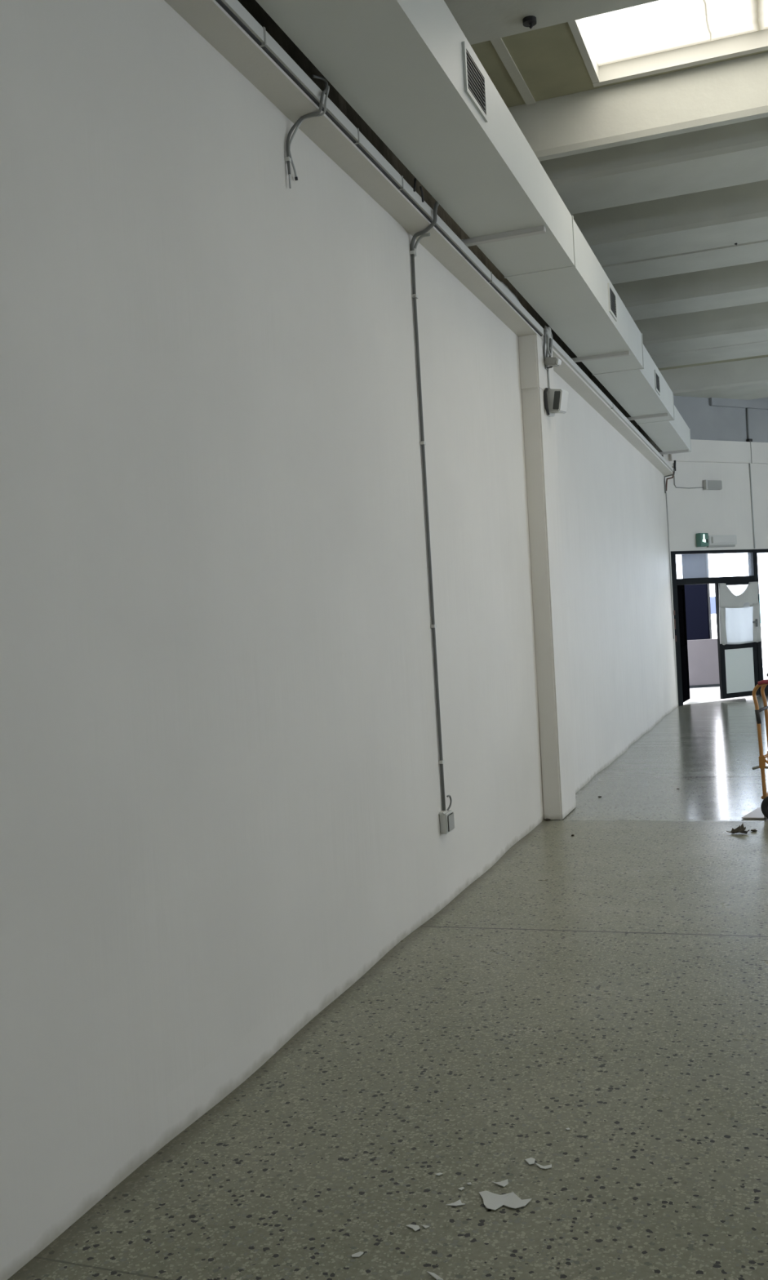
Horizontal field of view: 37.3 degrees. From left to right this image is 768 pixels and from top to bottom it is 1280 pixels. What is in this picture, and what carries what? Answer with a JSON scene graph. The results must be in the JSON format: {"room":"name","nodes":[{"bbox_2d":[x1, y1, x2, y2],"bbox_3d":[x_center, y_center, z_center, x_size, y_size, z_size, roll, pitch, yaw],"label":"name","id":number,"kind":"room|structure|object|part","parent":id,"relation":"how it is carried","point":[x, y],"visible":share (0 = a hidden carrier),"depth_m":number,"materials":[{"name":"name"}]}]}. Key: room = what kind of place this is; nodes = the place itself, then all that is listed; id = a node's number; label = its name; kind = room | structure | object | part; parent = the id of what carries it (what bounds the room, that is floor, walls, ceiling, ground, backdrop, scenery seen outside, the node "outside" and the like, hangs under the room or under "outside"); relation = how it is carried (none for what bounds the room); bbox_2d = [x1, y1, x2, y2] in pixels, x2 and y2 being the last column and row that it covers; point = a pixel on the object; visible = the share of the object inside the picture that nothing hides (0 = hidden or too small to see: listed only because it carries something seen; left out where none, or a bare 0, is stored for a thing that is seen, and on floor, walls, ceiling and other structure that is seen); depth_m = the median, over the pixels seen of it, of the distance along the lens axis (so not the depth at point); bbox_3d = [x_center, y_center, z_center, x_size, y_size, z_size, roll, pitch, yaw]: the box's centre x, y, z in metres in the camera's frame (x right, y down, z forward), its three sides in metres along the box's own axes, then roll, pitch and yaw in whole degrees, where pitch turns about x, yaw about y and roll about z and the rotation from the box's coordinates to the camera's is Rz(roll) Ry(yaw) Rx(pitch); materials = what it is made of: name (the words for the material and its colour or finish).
{"room":"empty industrial hall","nodes":[
{"label":"empty industrial hall","id":0,"kind":"room"},
{"bbox_2d":[0,0,677,1279],"bbox_3d":[0.306,-1.284,7.171,0.296,5.610,24.150,-3,1,20],"label":"wall","id":1,"kind":"structure","parent":0,"point":[221,802],"depth_m":4.21,"materials":[{"name":"white paint"}]},
{"bbox_2d":[164,0,673,475],"bbox_3d":[0.432,-2.391,7.078,0.160,0.320,24.140,-3,1,20],"label":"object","id":2,"kind":"structure","parent":1,"relation":"attached to","point":[208,18],"depth_m":5.46,"materials":[{"name":"white paint"}]},
{"bbox_2d":[497,279,520,303],"bbox_3d":[0.933,-2.498,8.387,0.120,0.071,1.550,-3,1,20],"label":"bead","id":3,"kind":"object","parent":2,"relation":"on","point":[502,282],"visible":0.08,"depth_m":8.12,"materials":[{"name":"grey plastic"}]},
{"bbox_2d":[409,200,445,810],"bbox_3d":[0.312,-0.747,6.453,0.206,3.481,0.176,-3,1,20],"label":"conduit","id":4,"kind":"object","parent":1,"relation":"attached to","point":[423,233],"visible":0.98,"depth_m":6.51,"materials":[{"name":"grey"}]},
{"bbox_2d":[215,0,673,471],"bbox_3d":[0.469,-2.387,6.910,0.025,0.265,23.750,-3,1,20],"label":"cable trunking","id":5,"kind":"object","parent":1,"relation":"attached to","point":[233,8],"visible":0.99,"depth_m":5.57,"materials":[{"name":"grey plastic"}]},
{"bbox_2d":[284,74,329,188],"bbox_3d":[-0.325,-2.191,4.926,0.196,0.467,0.120,-3,1,20],"label":"loose cable","id":6,"kind":"object","parent":5,"relation":"hanging from","point":[288,158],"visible":1,"depth_m":4.92,"materials":[{"name":"grey plastic"}]},
{"bbox_2d":[413,177,416,191],"bbox_3d":[0.165,-2.418,6.050,0.014,0.079,0.040,-3,1,20],"label":"tie","id":7,"kind":"object","parent":5,"relation":"attached to","point":[415,180],"visible":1,"depth_m":6.04,"materials":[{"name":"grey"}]},
{"bbox_2d":[419,186,423,202],"bbox_3d":[0.205,-2.412,6.159,0.014,0.079,0.040,-3,1,20],"label":"tie","id":8,"kind":"object","parent":5,"relation":"attached to","point":[420,187],"visible":1,"depth_m":6.16,"materials":[{"name":"grey plastic"}]},
{"bbox_2d":[542,329,552,364],"bbox_3d":[1.317,-2.366,9.152,0.065,0.299,0.214,-3,1,27],"label":"cable bundle","id":9,"kind":"object","parent":5,"relation":"hanging from","point":[548,342],"visible":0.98,"depth_m":9.14,"materials":[{"name":"grey plastic"}]},
{"bbox_2d":[439,795,454,834],"bbox_3d":[0.364,1.002,6.568,0.052,0.209,0.160,-3,1,20],"label":"box","id":10,"kind":"object","parent":1,"relation":"attached to","point":[446,817],"visible":1,"depth_m":6.51,"materials":[{"name":"grey plastic"}]},
{"bbox_2d":[255,0,691,454],"bbox_3d":[0.400,-2.610,6.240,0.682,0.559,22.462,-3,1,20],"label":"ventilation duct","id":11,"kind":"object","parent":1,"relation":"attached to","point":[407,68],"visible":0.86,"depth_m":5.94,"materials":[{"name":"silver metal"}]},
{"bbox_2d":[462,41,488,122],"bbox_3d":[0.429,-2.618,5.354,0.013,0.224,0.364,-3,1,20],"label":"vent grille","id":12,"kind":"object","parent":11,"relation":"attached to","point":[474,88],"depth_m":5.33,"materials":[{"name":"grey metal"}]},
{"bbox_2d":[607,283,617,321],"bbox_3d":[1.843,-2.721,9.185,0.013,0.224,0.354,-3,1,20],"label":"vent grille","id":13,"kind":"object","parent":11,"relation":"attached to","point":[611,295],"depth_m":9.15,"materials":[{"name":"grey metal"}]},
{"bbox_2d":[654,369,660,395],"bbox_3d":[2.954,-2.780,12.308,0.013,0.214,0.364,-3,1,20],"label":"vent grille","id":14,"kind":"object","parent":11,"relation":"attached to","point":[657,388],"depth_m":12.28,"materials":[{"name":"grey metal"}]},
{"bbox_2d":[518,334,576,820],"bbox_3d":[1.330,-0.497,9.252,0.158,3.845,0.615,-3,1,20],"label":"pillar","id":15,"kind":"structure","parent":1,"relation":"attached to","point":[557,755],"depth_m":9.00,"materials":[{"name":"white paint"}]},
{"bbox_2d":[543,325,551,338],"bbox_3d":[1.313,-2.463,9.181,0.080,0.148,0.134,-3,1,20],"label":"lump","id":16,"kind":"object","parent":1,"relation":"attached to","point":[548,329],"visible":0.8,"depth_m":9.15,"materials":[{"name":"grey plastic"}]},
{"bbox_2d":[546,368,550,388],"bbox_3d":[1.334,-2.110,9.214,0.017,0.184,0.028,-3,1,-14],"label":"cable","id":17,"kind":"object","parent":1,"relation":"attached to","point":[548,371],"visible":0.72,"depth_m":9.21,"materials":[{"name":"grey plastic"}]},
{"bbox_2d":[544,348,561,370],"bbox_3d":[1.334,-2.262,9.132,0.106,0.162,0.194,-4,1,-34],"label":"bracket","id":18,"kind":"object","parent":1,"relation":"attached to","point":[549,362],"visible":1,"depth_m":9.09,"materials":[{"name":"grey plastic"}]},
{"bbox_2d":[555,358,561,365],"bbox_3d":[1.393,-2.215,9.076,0.025,0.048,0.062,-2,1,40],"label":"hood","id":19,"kind":"object","parent":18,"relation":"attached to","point":[558,362],"depth_m":9.06,"materials":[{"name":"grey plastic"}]},
{"bbox_2d":[543,387,568,416],"bbox_3d":[1.360,-1.911,9.121,0.182,0.234,0.209,-3,1,34],"label":"floodlight","id":20,"kind":"object","parent":1,"relation":"attached to","point":[556,401],"visible":0.97,"depth_m":9.08,"materials":[{"name":"grey plastic"}]},
{"bbox_2d":[664,460,675,639],"bbox_3d":[4.624,-1.433,18.192,0.127,2.837,0.302,-4,1,-32],"label":"cables","id":21,"kind":"object","parent":1,"relation":"attached to","point":[674,468],"visible":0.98,"depth_m":18.33,"materials":[{"name":"grey plastic"}]},
{"bbox_2d":[7,695,767,1279],"bbox_3d":[7.402,1.203,11.207,10.600,0.300,36.650,-3,1,20],"label":"floor","id":22,"kind":"structure","parent":0,"point":[606,983],"depth_m":3.94,"materials":[{"name":"stone"}]},
{"bbox_2d":[351,1251,364,1257],"bbox_3d":[-0.068,1.604,2.970,0.034,0.002,0.017,-4,1,-31],"label":"paper scrap","id":23,"kind":"object","parent":22,"relation":"on","point":[360,1253],"visible":1,"depth_m":2.97,"materials":[{"name":"white paper"}]},
{"bbox_2d":[405,1224,419,1231],"bbox_3d":[0.081,1.593,3.093,0.024,0.003,0.039,-4,1,-39],"label":"paper scrap","id":24,"kind":"object","parent":22,"relation":"on","point":[414,1227],"visible":1,"depth_m":3.09,"materials":[{"name":"white paper"}]},
{"bbox_2d":[426,1271,443,1279],"bbox_3d":[0.128,1.594,2.855,0.012,0.003,0.055,-4,1,-36],"label":"paper scrap","id":25,"kind":"object","parent":22,"relation":"on","point":[435,1276],"visible":1,"depth_m":2.85,"materials":[{"name":"white paper"}]},
{"bbox_2d":[445,1199,465,1206],"bbox_3d":[0.200,1.585,3.197,0.050,0.003,0.029,-4,1,-26],"label":"paper scrap","id":26,"kind":"object","parent":22,"relation":"on","point":[458,1202],"visible":1,"depth_m":3.20,"materials":[{"name":"white paper"}]},
{"bbox_2d":[491,1178,508,1186],"bbox_3d":[0.339,1.575,3.300,0.050,0.003,0.037,-3,1,-8],"label":"paper scrap","id":27,"kind":"object","parent":22,"relation":"on","point":[504,1183],"visible":1,"depth_m":3.30,"materials":[{"name":"white paper"}]},
{"bbox_2d":[479,1190,531,1209],"bbox_3d":[0.334,1.576,3.200,0.153,0.005,0.106,-3,1,20],"label":"paper scrap","id":28,"kind":"object","parent":22,"relation":"on","point":[491,1201],"visible":1,"depth_m":3.20,"materials":[{"name":"white paper"}]},
{"bbox_2d":[524,1157,535,1164],"bbox_3d":[0.444,1.567,3.426,0.029,0.002,0.037,-3,1,-17],"label":"paper scrap","id":29,"kind":"object","parent":22,"relation":"on","point":[531,1161],"visible":1,"depth_m":3.43,"materials":[{"name":"white paper"}]},
{"bbox_2d":[534,1162,551,1168],"bbox_3d":[0.473,1.566,3.391,0.054,0.003,0.029,-3,1,20],"label":"paper scrap","id":30,"kind":"object","parent":22,"relation":"on","point":[537,1164],"visible":1,"depth_m":3.38,"materials":[{"name":"white paper"}]},
{"bbox_2d":[726,823,749,833],"bbox_3d":[2.517,1.343,8.101,0.148,0.063,0.112,-3,1,-14],"label":"dry leaf","id":31,"kind":"object","parent":22,"relation":"on","point":[741,828],"visible":1,"depth_m":8.10,"materials":[{"name":"brown plant"}]},
{"bbox_3d":[2.510,1.349,8.113,0.075,0.052,0.075,-3,1,20],"label":"blade","id":32,"kind":"part","parent":31,"relation":"part of","materials":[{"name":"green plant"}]},
{"bbox_3d":[2.519,1.351,8.101,0.089,0.046,0.089,-4,1,-31],"label":"blade","id":33,"kind":"part","parent":31,"relation":"part of","materials":[{"name":"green plant"}]},
{"bbox_2d":[741,672,767,818],"bbox_3d":[2.948,0.777,8.715,0.339,1.129,0.486,-3,1,34],"label":"hand truck","id":34,"kind":"object","parent":22,"relation":"on","point":[762,812],"visible":1,"depth_m":8.58,"materials":[{"name":"brown metal"}]},
{"bbox_3d":[2.909,1.272,8.775,0.171,0.136,0.474,-3,1,34],"label":"toe plate","id":35,"kind":"part","parent":34,"relation":"part of","materials":[{"name":"silver metal"}]},
{"bbox_3d":[2.871,0.776,8.565,0.161,0.946,0.028,-3,1,30],"label":"rail","id":36,"kind":"part","parent":34,"relation":"part of","materials":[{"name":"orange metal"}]},
{"bbox_3d":[3.021,0.764,8.824,0.161,0.946,0.028,-3,1,30],"label":"rail","id":37,"kind":"part","parent":34,"relation":"part of","materials":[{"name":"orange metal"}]},
{"bbox_2d":[444,0,767,399],"bbox_3d":[7.089,-4.277,11.091,10.600,0.580,37.000,-3,1,20],"label":"ceiling","id":38,"kind":"structure","parent":0,"point":[661,175],"depth_m":9.03,"materials":[{"name":"paint"}]},
{"bbox_2d":[522,15,536,28],"bbox_3d":[0.836,-3.534,6.534,0.080,0.057,0.078,-3,1,20],"label":"ceiling hook","id":39,"kind":"object","parent":38,"relation":"attached to","point":[530,21],"visible":1,"depth_m":6.51,"materials":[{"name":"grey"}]},
{"bbox_2d":[568,0,767,87],"bbox_3d":[5.286,-4.243,6.233,8.470,0.135,1.140,-3,1,20],"label":"window","id":40,"kind":"structure","parent":38,"relation":"attached to","point":[660,36],"depth_m":7.77,"materials":[{"name":"white glass"}]},
{"bbox_2d":[663,395,767,706],"bbox_3d":[11.162,-2.193,22.339,15.322,5.710,0.250,-4,1,-30],"label":"wall","id":41,"kind":"structure","parent":0,"point":[727,510],"depth_m":19.02,"materials":[{"name":"white paint"}]},
{"bbox_2d":[673,462,722,489],"bbox_3d":[5.172,-2.691,18.744,1.028,0.430,0.075,-4,1,-30],"label":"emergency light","id":42,"kind":"object","parent":41,"relation":"attached to","point":[708,484],"visible":0.96,"depth_m":18.84,"materials":[{"name":"grey plastic"}]},
{"bbox_2d":[696,533,708,546],"bbox_3d":[5.246,-1.648,18.753,0.190,0.220,0.107,-4,1,-30],"label":"exit sign","id":43,"kind":"object","parent":41,"relation":"attached to","point":[702,539],"visible":1,"depth_m":18.71,"materials":[{"name":"teal plastic"}]},
{"bbox_2d":[671,549,763,706],"bbox_3d":[5.447,-0.235,19.253,2.020,2.520,0.675,-4,1,-28],"label":"door","id":44,"kind":"structure","parent":41,"relation":"in","point":[740,665],"depth_m":19.18,"materials":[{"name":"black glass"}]},
{"bbox_3d":[4.956,-0.375,19.047,0.010,0.960,0.670,-3,1,23],"label":"panel","id":45,"kind":"part","parent":44,"relation":"part of","materials":[{"name":"black metal"}]},
{"bbox_3d":[5.013,0.563,19.061,0.020,0.740,0.670,-3,1,23],"label":"panel","id":46,"kind":"part","parent":44,"relation":"part of","materials":[{"name":"black metal"}]},
{"bbox_2d":[718,581,761,644],"bbox_3d":[6.002,-0.451,19.213,0.971,1.040,0.064,-4,1,-30],"label":"cloth","id":47,"kind":"object","parent":44,"relation":"hanging from","point":[737,614],"visible":1,"depth_m":19.21,"materials":[{"name":"white fabric"}]},
{"bbox_3d":[6.016,0.513,19.287,0.690,0.750,0.025,-4,1,-30],"label":"panel","id":48,"kind":"part","parent":44,"relation":"part of","materials":[{"name":"white glass"}]},
{"bbox_3d":[6.318,-0.291,19.369,0.080,0.130,0.137,-3,1,20],"label":"handle","id":49,"kind":"part","parent":44,"relation":"part of","materials":[{"name":"grey metal"}]},
{"bbox_2d":[668,439,767,463],"bbox_3d":[11.172,-3.508,22.192,15.102,0.360,0.070,-4,1,-30],"label":"trim","id":50,"kind":"structure","parent":41,"relation":"attached to","point":[702,451],"depth_m":19.02,"materials":[{"name":"white paint"}]},
{"bbox_2d":[706,534,737,547],"bbox_3d":[5.645,-1.651,18.993,0.660,0.197,0.085,-4,1,-30],"label":"emergency light","id":51,"kind":"object","parent":41,"relation":"attached to","point":[722,540],"visible":1,"depth_m":18.96,"materials":[{"name":"grey plastic"}]},
{"bbox_2d":[706,544,735,547],"bbox_3d":[5.624,-1.567,18.999,0.620,0.032,0.048,-4,1,-30],"label":"tray","id":52,"kind":"object","parent":51,"relation":"on","point":[709,545],"depth_m":18.96,"materials":[{"name":"grey plastic"}]},
{"bbox_2d":[711,536,734,543],"bbox_3d":[5.649,-1.667,18.964,0.520,0.115,0.030,-4,1,-30],"label":"diffuser","id":53,"kind":"object","parent":51,"relation":"attached to","point":[715,540],"depth_m":18.95,"materials":[{"name":"grey plastic"}]},
{"bbox_2d":[709,397,767,409],"bbox_3d":[11.544,-4.364,22.423,14.132,0.140,0.060,-4,1,-30],"label":"trim","id":54,"kind":"structure","parent":41,"relation":"attached to","point":[715,402],"depth_m":19.22,"materials":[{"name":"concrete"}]},
{"bbox_2d":[746,408,755,548],"bbox_3d":[6.242,-2.771,19.361,0.085,2.430,0.077,-4,1,-30],"label":"vertical conduit","id":55,"kind":"object","parent":41,"relation":"attached to","point":[748,439],"visible":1,"depth_m":19.38,"materials":[{"name":"grey"}]},
{"bbox_2d":[756,549,767,695],"bbox_3d":[8.748,-0.447,20.879,5.351,2.520,0.090,-4,1,-30],"label":"window","id":56,"kind":"structure","parent":41,"relation":"in","point":[757,550],"depth_m":19.57,"materials":[{"name":"clear glass"}]},
{"label":"outside","id":57,"kind":"structure","parent":0,"visible":0},
{"bbox_2d":[683,626,767,705],"bbox_3d":[28.529,-0.433,39.644,90.000,0.308,55.900,-3,1,20],"label":"ground","id":58,"kind":"structure","parent":57,"point":[701,695],"depth_m":21.77,"materials":[{"name":"white concrete"}]},
{"bbox_2d":[681,553,712,639],"bbox_3d":[6.494,-1.702,23.777,0.485,5.220,0.600,-3,1,20],"label":"pillar","id":59,"kind":"structure","parent":58,"relation":"on","point":[697,597],"depth_m":23.51,"materials":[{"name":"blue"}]},
{"bbox_2d":[687,638,719,688],"bbox_3d":[5.793,0.496,22.533,2.660,0.950,0.200,-3,1,-2],"label":"wall","id":60,"kind":"structure","parent":58,"relation":"on","point":[703,654],"depth_m":22.47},
{"bbox_2d":[710,596,715,613],"bbox_3d":[8.340,-0.189,28.954,0.370,1.820,0.080,-3,1,20],"label":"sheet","id":61,"kind":"object","parent":58,"relation":"on","point":[713,602],"visible":0.14,"depth_m":28.88,"materials":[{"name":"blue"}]},
{"bbox_2d":[759,593,767,622],"bbox_3d":[11.525,-0.371,29.277,3.670,1.820,0.900,-3,1,20],"label":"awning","id":62,"kind":"object","parent":58,"relation":"on","point":[763,598],"visible":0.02,"depth_m":29.41,"materials":[{"name":"white"}]}
]}

